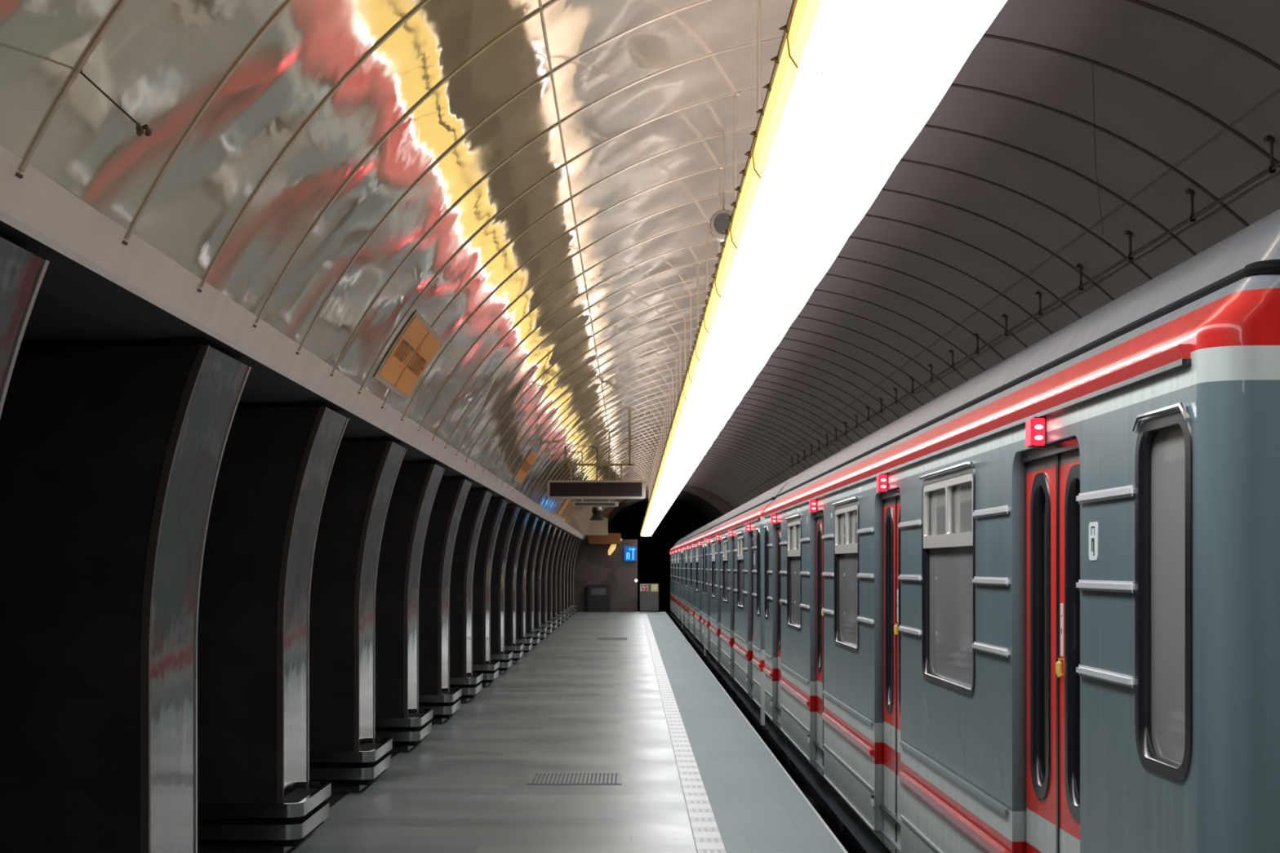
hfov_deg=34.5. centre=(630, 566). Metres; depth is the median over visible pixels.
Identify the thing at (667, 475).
diffuser
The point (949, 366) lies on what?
trim
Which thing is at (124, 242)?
trim
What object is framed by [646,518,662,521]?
diffuser
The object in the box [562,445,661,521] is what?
trim
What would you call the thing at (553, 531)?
pylon
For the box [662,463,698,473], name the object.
diffuser
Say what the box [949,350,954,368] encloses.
bracket
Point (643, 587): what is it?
print
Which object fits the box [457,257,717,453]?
trim
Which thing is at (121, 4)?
trim
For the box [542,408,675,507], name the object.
trim
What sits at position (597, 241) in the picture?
trim
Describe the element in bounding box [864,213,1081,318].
trim
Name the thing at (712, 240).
trim
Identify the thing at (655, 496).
diffuser
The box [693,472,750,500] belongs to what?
trim
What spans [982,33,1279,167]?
trim
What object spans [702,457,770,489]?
trim
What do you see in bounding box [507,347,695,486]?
trim
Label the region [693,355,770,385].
diffuser
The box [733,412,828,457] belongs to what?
trim
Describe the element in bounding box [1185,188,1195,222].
bracket
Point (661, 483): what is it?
diffuser
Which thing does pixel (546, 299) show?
trim
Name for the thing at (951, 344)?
trim
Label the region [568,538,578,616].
pylon
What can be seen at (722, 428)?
trim
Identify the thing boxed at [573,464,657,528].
trim
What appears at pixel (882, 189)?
trim
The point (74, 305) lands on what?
ceiling
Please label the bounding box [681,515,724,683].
car
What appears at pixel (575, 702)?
floor
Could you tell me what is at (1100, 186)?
trim
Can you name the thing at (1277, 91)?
trim
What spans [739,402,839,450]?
trim
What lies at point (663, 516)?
diffuser
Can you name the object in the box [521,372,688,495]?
trim
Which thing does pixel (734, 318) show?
diffuser
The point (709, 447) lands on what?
trim
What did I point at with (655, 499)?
diffuser
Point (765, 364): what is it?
trim
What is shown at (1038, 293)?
bracket
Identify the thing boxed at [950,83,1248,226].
trim
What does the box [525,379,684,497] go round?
trim
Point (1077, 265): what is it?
bracket
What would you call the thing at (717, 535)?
lamp
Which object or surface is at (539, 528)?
pylon
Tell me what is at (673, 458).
diffuser
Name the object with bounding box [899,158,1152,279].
trim
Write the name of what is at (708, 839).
tactile paving strip
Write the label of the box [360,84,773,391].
trim
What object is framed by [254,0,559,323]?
trim
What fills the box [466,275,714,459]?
trim
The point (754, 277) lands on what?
diffuser
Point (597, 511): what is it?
loudspeaker
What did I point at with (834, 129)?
diffuser
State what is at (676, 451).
diffuser
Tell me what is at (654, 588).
print
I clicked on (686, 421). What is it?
diffuser
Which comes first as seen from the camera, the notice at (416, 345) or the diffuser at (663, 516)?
the notice at (416, 345)
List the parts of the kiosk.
panel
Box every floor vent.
[526,773,622,784]
[595,637,627,639]
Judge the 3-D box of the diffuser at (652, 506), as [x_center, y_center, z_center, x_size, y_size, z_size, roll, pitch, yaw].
[0.658,-1.293,43.510,0.456,0.098,1.488,0,0,0]
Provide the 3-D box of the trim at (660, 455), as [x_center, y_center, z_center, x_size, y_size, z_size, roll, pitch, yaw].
[-0.210,-2.043,54.980,2.922,1.925,0.034,0,0,0]
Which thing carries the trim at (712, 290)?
attached to the ledge
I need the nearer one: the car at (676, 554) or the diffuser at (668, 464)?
the diffuser at (668, 464)
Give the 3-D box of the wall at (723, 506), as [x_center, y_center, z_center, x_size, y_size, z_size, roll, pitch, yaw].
[1.450,0.480,74.800,10.400,10.400,0.001,0,0,0]
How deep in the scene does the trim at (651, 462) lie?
57.31 m
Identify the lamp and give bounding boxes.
[608,538,622,555]
[715,534,719,541]
[728,529,732,537]
[746,523,751,532]
[770,513,777,524]
[808,498,817,513]
[876,473,888,493]
[1025,417,1045,448]
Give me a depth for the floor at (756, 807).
16.58 m
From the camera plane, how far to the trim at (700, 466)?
60.83 m
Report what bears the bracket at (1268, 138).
attached to the ceiling at (1208, 72)
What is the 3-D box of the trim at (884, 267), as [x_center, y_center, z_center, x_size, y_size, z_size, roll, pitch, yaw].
[3.095,-0.948,19.730,3.691,4.125,0.050,0,0,0]
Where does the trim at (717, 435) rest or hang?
attached to the ceiling at (1208, 72)
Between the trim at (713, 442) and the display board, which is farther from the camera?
the trim at (713, 442)
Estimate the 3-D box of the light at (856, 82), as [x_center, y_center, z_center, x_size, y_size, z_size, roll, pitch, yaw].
[0.644,-2.079,41.640,0.506,1.677,89.280,0,0,0]
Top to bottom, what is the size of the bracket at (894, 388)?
0.202 m
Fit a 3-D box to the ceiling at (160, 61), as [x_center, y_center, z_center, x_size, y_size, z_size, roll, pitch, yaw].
[-0.205,-2.057,35.400,2.911,1.900,78.800,0,0,0]
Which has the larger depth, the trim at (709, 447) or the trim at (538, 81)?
the trim at (709, 447)
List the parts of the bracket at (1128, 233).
plate, arm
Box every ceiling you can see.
[0,0,792,534]
[0,220,581,540]
[684,0,1279,508]
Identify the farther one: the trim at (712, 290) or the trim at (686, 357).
the trim at (686, 357)
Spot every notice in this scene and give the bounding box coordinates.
[373,310,444,401]
[513,448,538,484]
[557,498,570,515]
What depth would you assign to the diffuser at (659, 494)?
35.77 m
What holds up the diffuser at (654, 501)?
attached to the light at (856, 82)
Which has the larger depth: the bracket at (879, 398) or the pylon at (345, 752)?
the bracket at (879, 398)
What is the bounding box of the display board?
[547,408,645,498]
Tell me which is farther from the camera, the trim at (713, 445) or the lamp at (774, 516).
the trim at (713, 445)
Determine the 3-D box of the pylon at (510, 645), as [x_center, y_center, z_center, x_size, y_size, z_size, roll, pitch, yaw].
[-3.169,0.370,35.105,2.863,2.560,1.220,0,0,0]
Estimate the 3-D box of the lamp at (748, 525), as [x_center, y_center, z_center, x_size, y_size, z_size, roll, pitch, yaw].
[1.541,-0.507,27.025,0.058,0.115,0.127,0,0,0]
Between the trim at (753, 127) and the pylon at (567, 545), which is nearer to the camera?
the trim at (753, 127)
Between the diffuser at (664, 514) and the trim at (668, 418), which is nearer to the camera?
the trim at (668, 418)
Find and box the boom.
[80,69,151,136]
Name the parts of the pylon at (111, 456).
edge trim, edge trim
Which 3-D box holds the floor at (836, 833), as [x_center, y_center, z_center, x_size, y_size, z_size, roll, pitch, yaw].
[2.750,2.860,48.000,4.900,0.180,104.000,0,0,0]
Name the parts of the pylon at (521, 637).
edge trim, edge trim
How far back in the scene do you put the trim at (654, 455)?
53.79 m
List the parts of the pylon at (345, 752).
edge trim, edge trim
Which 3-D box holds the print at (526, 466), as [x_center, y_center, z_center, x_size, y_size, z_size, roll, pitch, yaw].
[-1.463,-1.415,29.039,0.086,0.132,1.508,0,0,0]
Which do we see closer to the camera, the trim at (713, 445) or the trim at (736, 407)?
the trim at (736, 407)
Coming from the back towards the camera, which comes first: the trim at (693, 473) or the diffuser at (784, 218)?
the trim at (693, 473)
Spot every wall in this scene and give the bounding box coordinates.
[573,539,637,611]
[583,484,735,642]
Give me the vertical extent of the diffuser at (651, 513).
0.098 m
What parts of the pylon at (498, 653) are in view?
edge trim, edge trim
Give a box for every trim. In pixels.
[15,172,22,178]
[18,0,128,172]
[122,240,128,245]
[124,0,293,239]
[199,0,431,288]
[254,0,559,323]
[297,0,711,351]
[331,35,786,373]
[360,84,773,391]
[382,126,756,405]
[401,160,750,417]
[418,189,742,428]
[433,221,705,438]
[445,240,716,446]
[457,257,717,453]
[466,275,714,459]
[475,289,712,465]
[483,304,706,471]
[489,316,704,475]
[496,328,701,479]
[502,338,696,483]
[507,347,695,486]
[512,357,688,489]
[517,365,686,493]
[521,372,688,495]
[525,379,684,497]
[528,386,679,500]
[533,391,682,502]
[536,397,679,503]
[537,0,617,479]
[538,403,677,506]
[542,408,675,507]
[544,413,674,509]
[546,417,669,511]
[549,422,669,512]
[551,426,666,513]
[553,429,668,515]
[555,432,669,516]
[557,435,666,518]
[560,440,662,518]
[560,442,664,520]
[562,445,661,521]
[564,448,662,522]
[565,450,662,523]
[567,454,654,524]
[568,455,661,525]
[570,457,659,524]
[571,462,651,526]
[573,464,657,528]
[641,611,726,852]
[641,613,697,852]
[665,612,848,852]
[693,471,752,499]
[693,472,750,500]
[695,469,753,497]
[697,467,756,496]
[698,463,761,493]
[700,466,758,494]
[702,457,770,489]
[702,459,765,489]
[702,462,764,492]
[704,454,771,486]
[706,452,774,484]
[707,449,777,482]
[709,447,782,482]
[713,441,790,478]
[713,444,786,480]
[715,438,794,476]
[717,435,798,474]
[720,431,802,471]
[722,428,807,469]
[723,87,1279,498]
[724,424,812,466]
[727,420,817,463]
[730,160,1279,504]
[730,416,822,460]
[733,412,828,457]
[736,407,834,454]
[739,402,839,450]
[744,397,847,447]
[747,391,854,443]
[751,385,862,439]
[755,378,871,434]
[760,372,879,429]
[764,364,888,424]
[769,355,899,418]
[775,347,911,412]
[782,337,923,405]
[788,327,936,398]
[796,315,951,390]
[804,302,967,381]
[813,288,985,371]
[824,273,1005,360]
[836,256,1028,347]
[848,236,1053,334]
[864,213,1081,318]
[880,188,1114,300]
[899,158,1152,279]
[924,124,1196,255]
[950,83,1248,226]
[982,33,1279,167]
[1124,0,1279,70]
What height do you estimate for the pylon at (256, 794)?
2.560 m
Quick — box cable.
[751,162,1279,491]
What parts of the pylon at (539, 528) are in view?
edge trim, edge trim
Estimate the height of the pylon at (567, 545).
2.560 m
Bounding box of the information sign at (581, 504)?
[573,431,618,506]
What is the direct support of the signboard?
hanging from the ceiling at (160, 61)
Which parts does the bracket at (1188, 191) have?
plate, arm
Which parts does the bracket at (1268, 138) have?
plate, arm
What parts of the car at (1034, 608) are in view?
bay frame, red moulding, waist moulding, guide rail, door sill, door, rub rail, rub rail, rub rail, rain trim, red moulding, vent frame, waist moulding, skirt moulding, skirt moulding, pane, rub rail, rub rail, rub rail, guide rail, door sill, door, rub rail, rub rail, rub rail, rain trim, vent frame, red moulding, waist moulding, pane, skirt moulding, skirt moulding, rub rail, rub rail, rub rail, guide rail, door sill, door, pull knob, door, rub rail, rub rail, rub rail, skirt moulding, rain trim, vent frame, pane, red moulding, waist moulding, drip rail, rub rail, rub rail, rub rail, door, door pane, pull knob, door, plate, rub rail, rub rail, rub rail, rain trim, bay frame, pane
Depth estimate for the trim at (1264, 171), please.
16.08 m
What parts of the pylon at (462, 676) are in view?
edge trim, edge trim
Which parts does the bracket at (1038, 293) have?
arm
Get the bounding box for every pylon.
[0,236,49,418]
[0,345,251,852]
[197,406,348,852]
[309,441,406,792]
[374,463,444,751]
[418,479,471,724]
[449,490,492,702]
[472,499,507,687]
[490,506,519,674]
[504,511,530,664]
[515,516,538,655]
[525,520,546,648]
[533,524,551,641]
[541,527,557,636]
[546,529,561,632]
[552,531,565,628]
[556,533,569,624]
[560,535,573,620]
[564,537,575,617]
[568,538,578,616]
[571,539,580,612]
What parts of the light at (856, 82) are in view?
hanger rod, hanger rod, hanger rod, hanger rod, hanger rod, hanger rod, hanger rod, hanger rod, hanger rod, hanger rod, hanger rod, hanger rod, hanger rod, hanger rod, hanger rod, hanger rod, hanger rod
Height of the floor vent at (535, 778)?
0.010 m
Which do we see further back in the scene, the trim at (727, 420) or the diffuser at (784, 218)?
the trim at (727, 420)
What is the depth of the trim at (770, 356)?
29.11 m
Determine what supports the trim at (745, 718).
attached to the floor at (756, 807)
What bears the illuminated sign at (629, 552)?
attached to the wall at (593, 565)
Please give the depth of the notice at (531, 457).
28.89 m
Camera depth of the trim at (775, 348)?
27.93 m
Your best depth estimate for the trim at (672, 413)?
39.69 m
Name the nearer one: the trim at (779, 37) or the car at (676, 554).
the trim at (779, 37)
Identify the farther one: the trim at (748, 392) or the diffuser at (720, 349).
the trim at (748, 392)
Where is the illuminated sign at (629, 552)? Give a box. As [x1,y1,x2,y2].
[623,546,636,561]
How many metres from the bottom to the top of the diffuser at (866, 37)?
0.098 m
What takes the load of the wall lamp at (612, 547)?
attached to the wall at (593, 565)
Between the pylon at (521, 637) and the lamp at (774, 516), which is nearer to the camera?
the lamp at (774, 516)
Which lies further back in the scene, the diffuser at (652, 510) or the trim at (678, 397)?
the diffuser at (652, 510)
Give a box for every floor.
[286,611,696,852]
[645,611,844,852]
[688,642,854,852]
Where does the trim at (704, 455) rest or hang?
attached to the ceiling at (1208, 72)
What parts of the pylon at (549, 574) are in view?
edge trim, edge trim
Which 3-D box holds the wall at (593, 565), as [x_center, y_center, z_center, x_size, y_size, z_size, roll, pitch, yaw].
[-4.380,0.940,74.630,9.240,3.820,0.300,0,0,0]
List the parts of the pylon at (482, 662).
edge trim, edge trim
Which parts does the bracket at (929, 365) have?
arm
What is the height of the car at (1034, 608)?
3.810 m
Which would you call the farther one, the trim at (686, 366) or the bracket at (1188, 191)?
the trim at (686, 366)
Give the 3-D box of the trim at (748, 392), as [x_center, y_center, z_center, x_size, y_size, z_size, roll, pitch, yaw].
[3.095,-0.948,35.005,3.691,4.125,0.050,0,0,0]
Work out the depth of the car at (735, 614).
30.06 m
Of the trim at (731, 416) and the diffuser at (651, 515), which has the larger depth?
the diffuser at (651, 515)
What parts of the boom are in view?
rod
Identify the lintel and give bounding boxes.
[588,533,621,544]
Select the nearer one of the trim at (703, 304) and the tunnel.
the trim at (703, 304)
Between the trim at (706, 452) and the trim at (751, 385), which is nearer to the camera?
the trim at (751, 385)
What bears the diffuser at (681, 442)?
attached to the light at (856, 82)
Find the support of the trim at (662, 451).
attached to the ledge
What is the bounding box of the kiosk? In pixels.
[586,584,609,612]
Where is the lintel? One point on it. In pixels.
(611, 538)
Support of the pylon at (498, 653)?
on the floor at (575, 702)
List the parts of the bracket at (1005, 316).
arm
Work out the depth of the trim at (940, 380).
24.41 m
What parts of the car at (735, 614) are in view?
bay frame, vent frame, red moulding, pane, red moulding, vent frame, waist moulding, pane, drip rail, door sill, door, red moulding, vent frame, waist moulding, skirt moulding, skirt moulding, pane, door sill, door, red moulding, waist moulding, bay frame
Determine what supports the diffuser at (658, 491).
attached to the light at (856, 82)
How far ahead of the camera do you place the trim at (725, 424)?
43.21 m
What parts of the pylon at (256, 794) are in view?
edge trim, edge trim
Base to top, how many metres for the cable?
0.020 m
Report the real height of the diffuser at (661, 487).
0.098 m
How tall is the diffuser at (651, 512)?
0.098 m
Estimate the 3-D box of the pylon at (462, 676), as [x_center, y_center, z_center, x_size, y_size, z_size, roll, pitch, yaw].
[-3.169,0.370,25.295,2.863,2.560,1.220,0,0,0]
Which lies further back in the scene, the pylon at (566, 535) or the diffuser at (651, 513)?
the pylon at (566, 535)
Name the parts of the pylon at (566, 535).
edge trim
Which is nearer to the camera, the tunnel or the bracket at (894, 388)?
the bracket at (894, 388)
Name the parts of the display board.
hanging frame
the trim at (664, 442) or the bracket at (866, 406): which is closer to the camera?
the bracket at (866, 406)
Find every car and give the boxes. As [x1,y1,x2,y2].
[669,531,697,648]
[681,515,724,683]
[703,475,795,766]
[762,208,1279,852]
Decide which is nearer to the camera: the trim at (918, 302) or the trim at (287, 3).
the trim at (287, 3)
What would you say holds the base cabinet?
on the floor at (756, 807)
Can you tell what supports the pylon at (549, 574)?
on the floor at (575, 702)
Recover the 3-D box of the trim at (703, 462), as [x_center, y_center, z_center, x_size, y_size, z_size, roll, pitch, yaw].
[3.095,-0.948,58.505,3.691,4.125,0.050,0,0,0]
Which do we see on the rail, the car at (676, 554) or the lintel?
the car at (676, 554)
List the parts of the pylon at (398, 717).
edge trim, edge trim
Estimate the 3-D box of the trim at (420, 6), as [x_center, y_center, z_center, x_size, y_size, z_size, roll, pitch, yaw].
[-0.210,-2.043,7.980,2.922,1.925,0.034,0,0,0]
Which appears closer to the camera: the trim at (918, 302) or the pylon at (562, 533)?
the trim at (918, 302)
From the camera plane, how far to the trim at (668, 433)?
45.56 m
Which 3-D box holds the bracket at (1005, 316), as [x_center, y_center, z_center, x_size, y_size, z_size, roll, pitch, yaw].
[3.497,-2.251,19.225,0.053,0.202,0.070,0,0,0]
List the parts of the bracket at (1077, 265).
plate, arm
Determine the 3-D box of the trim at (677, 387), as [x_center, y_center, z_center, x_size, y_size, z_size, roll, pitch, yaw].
[-0.210,-2.043,33.830,2.922,1.925,0.034,0,0,0]
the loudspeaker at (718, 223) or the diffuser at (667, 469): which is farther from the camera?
the diffuser at (667, 469)
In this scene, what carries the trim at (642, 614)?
attached to the floor at (575, 702)
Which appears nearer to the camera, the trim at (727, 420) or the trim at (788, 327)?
the trim at (788, 327)
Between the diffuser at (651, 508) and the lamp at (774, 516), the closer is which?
the lamp at (774, 516)
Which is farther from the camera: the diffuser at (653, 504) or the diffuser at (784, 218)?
the diffuser at (653, 504)
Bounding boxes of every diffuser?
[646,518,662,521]
[647,515,664,519]
[648,509,668,513]
[648,511,666,515]
[648,512,666,516]
[648,514,665,517]
[649,506,670,511]
[650,505,671,510]
[651,501,673,506]
[651,503,671,507]
[652,498,675,503]
[653,492,679,498]
[653,495,677,501]
[655,489,681,496]
[656,486,683,493]
[657,482,686,489]
[658,477,689,486]
[660,473,692,482]
[661,468,695,478]
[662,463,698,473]
[664,457,702,467]
[666,449,707,462]
[669,441,713,455]
[671,431,719,448]
[675,422,726,439]
[678,409,734,428]
[682,394,744,417]
[687,376,756,402]
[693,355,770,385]
[700,325,790,364]
[709,289,813,337]
[721,239,847,302]
[737,166,895,253]
[761,51,971,184]
[799,0,1007,75]
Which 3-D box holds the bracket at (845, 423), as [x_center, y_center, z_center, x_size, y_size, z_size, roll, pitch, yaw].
[3.497,-2.251,33.562,0.053,0.202,0.070,0,0,0]
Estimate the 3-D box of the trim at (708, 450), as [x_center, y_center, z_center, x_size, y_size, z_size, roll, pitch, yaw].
[3.095,-0.948,52.630,3.691,4.125,0.050,0,0,0]
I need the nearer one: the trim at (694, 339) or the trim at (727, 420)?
the trim at (694, 339)
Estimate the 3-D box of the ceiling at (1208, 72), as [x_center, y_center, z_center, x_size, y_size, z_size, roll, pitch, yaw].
[3.095,-0.455,35.400,3.690,5.111,78.800,0,0,0]
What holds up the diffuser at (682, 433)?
attached to the light at (856, 82)
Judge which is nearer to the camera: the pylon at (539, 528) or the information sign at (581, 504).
the information sign at (581, 504)
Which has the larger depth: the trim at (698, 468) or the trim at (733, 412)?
the trim at (698, 468)
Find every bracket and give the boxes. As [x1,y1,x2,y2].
[843,422,847,434]
[866,406,869,420]
[878,397,883,412]
[893,387,897,403]
[909,377,914,393]
[928,364,933,382]
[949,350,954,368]
[973,333,979,353]
[1001,314,1008,336]
[1035,291,1042,315]
[1075,263,1083,290]
[1124,230,1133,260]
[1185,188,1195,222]
[1263,135,1275,173]
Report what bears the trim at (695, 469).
attached to the ceiling at (1208, 72)
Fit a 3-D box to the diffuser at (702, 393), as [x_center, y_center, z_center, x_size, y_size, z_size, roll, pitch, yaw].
[0.658,-1.293,15.010,0.456,0.098,1.488,0,0,0]
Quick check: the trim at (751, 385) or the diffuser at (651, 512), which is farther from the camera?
the diffuser at (651, 512)
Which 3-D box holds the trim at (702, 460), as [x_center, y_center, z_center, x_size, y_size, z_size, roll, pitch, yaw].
[3.095,-0.948,57.330,3.691,4.125,0.050,0,0,0]
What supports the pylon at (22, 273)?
on the floor at (575, 702)
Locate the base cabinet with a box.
[640,583,658,611]
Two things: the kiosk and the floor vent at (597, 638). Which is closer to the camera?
the floor vent at (597, 638)
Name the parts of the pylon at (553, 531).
edge trim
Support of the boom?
attached to the ceiling at (160, 61)
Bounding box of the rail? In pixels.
[675,620,867,852]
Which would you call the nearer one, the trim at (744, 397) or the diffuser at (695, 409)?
the diffuser at (695, 409)
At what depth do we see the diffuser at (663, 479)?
29.81 m
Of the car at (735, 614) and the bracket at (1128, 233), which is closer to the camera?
the bracket at (1128, 233)
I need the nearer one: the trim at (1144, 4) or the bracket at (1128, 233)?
the trim at (1144, 4)
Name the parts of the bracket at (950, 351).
arm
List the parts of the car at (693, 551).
bay frame, vent frame, drip rail, vent frame, pane, bay frame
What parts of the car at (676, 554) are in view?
bay frame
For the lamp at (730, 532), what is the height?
0.115 m
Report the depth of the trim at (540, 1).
12.49 m
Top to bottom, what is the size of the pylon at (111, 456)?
2.560 m
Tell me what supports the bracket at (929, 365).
attached to the ceiling at (1208, 72)
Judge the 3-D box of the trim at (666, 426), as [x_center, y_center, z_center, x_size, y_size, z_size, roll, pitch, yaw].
[-0.210,-2.043,43.230,2.922,1.925,0.034,0,0,0]
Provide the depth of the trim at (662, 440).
47.91 m
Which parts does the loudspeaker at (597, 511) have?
stem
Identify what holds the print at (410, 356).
attached to the notice at (416, 345)
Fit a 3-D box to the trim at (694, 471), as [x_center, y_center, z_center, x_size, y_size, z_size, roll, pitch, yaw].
[3.095,-0.948,64.380,3.691,4.125,0.050,0,0,0]
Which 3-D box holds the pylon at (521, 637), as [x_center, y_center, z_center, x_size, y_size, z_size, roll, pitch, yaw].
[-3.169,0.370,38.375,2.863,2.560,1.220,0,0,0]
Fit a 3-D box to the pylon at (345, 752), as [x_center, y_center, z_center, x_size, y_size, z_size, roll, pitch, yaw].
[-3.169,0.370,15.485,2.863,2.560,1.220,0,0,0]
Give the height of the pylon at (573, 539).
2.560 m
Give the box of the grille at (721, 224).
[713,213,731,235]
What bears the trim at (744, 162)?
attached to the ledge
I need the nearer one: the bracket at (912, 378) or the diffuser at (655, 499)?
the bracket at (912, 378)
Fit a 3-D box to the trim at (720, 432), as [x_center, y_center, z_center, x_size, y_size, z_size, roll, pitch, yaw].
[3.095,-0.948,45.580,3.691,4.125,0.050,0,0,0]
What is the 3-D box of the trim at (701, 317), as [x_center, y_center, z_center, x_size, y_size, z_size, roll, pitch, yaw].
[-0.210,-2.043,24.430,2.922,1.925,0.034,0,0,0]
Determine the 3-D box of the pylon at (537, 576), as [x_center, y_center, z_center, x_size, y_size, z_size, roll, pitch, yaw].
[-3.169,0.370,44.915,2.863,2.560,1.220,0,0,0]
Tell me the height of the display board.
1.430 m
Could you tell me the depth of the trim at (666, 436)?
46.73 m
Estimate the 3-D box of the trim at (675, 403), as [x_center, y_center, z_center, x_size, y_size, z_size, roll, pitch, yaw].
[-0.210,-2.043,37.355,2.922,1.925,0.034,0,0,0]
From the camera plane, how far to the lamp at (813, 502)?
17.33 m
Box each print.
[393,339,426,376]
[521,460,530,471]
[640,584,647,591]
[652,586,657,590]
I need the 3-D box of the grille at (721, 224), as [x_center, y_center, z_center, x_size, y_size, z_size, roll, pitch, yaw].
[0.620,-2.270,13.656,0.140,0.140,0.008,0,0,0]
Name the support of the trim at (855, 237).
attached to the ceiling at (1208, 72)
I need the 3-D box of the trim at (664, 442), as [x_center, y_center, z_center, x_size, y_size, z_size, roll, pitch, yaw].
[-0.210,-2.043,49.105,2.922,1.925,0.034,0,0,0]
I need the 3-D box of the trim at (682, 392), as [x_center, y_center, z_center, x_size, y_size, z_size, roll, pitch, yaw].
[-0.210,-2.043,35.005,2.922,1.925,0.034,0,0,0]
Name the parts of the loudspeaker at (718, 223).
stem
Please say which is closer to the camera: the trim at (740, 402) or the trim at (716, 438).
the trim at (740, 402)
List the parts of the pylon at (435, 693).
edge trim, edge trim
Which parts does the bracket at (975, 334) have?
arm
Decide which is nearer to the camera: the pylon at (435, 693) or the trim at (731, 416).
the pylon at (435, 693)
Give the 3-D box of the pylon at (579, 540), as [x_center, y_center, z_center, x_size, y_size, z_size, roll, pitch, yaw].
[-3.169,0.370,71.075,2.863,2.560,1.220,0,0,0]
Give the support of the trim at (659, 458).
attached to the ledge
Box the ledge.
[0,144,585,539]
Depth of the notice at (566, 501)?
46.35 m
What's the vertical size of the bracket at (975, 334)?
0.202 m
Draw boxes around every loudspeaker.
[589,447,604,520]
[709,131,732,241]
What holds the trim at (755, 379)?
attached to the ceiling at (1208, 72)
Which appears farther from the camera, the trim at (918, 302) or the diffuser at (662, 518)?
the diffuser at (662, 518)
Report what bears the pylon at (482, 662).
on the floor at (575, 702)
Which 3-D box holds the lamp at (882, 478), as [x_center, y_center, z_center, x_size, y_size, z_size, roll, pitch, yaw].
[1.541,-0.507,12.605,0.058,0.115,0.127,0,0,0]
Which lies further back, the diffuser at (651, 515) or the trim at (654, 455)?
the trim at (654, 455)
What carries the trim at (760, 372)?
attached to the ceiling at (1208, 72)
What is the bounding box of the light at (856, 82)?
[640,0,1007,536]
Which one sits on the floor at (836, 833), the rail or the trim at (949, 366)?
the rail
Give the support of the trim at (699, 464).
attached to the ceiling at (1208, 72)
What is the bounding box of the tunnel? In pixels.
[606,488,723,640]
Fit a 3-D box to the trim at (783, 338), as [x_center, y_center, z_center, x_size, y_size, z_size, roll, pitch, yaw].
[3.095,-0.948,26.780,3.691,4.125,0.050,0,0,0]
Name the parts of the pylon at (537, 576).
edge trim, edge trim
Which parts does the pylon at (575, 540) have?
edge trim, edge trim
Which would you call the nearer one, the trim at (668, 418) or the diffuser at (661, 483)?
the diffuser at (661, 483)
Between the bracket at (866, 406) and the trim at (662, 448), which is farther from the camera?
the trim at (662, 448)
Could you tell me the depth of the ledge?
7.79 m
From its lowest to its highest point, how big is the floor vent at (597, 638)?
0.009 m
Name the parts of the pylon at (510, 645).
edge trim, edge trim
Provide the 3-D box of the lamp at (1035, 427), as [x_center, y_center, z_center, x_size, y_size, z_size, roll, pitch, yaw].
[1.541,-0.507,7.825,0.058,0.115,0.127,0,0,0]
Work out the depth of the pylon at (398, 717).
18.28 m
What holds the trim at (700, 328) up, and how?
attached to the ledge
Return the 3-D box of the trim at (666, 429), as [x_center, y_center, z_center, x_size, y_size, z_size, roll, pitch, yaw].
[-0.210,-2.043,44.405,2.922,1.925,0.034,0,0,0]
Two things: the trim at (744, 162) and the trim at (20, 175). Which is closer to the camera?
the trim at (20, 175)

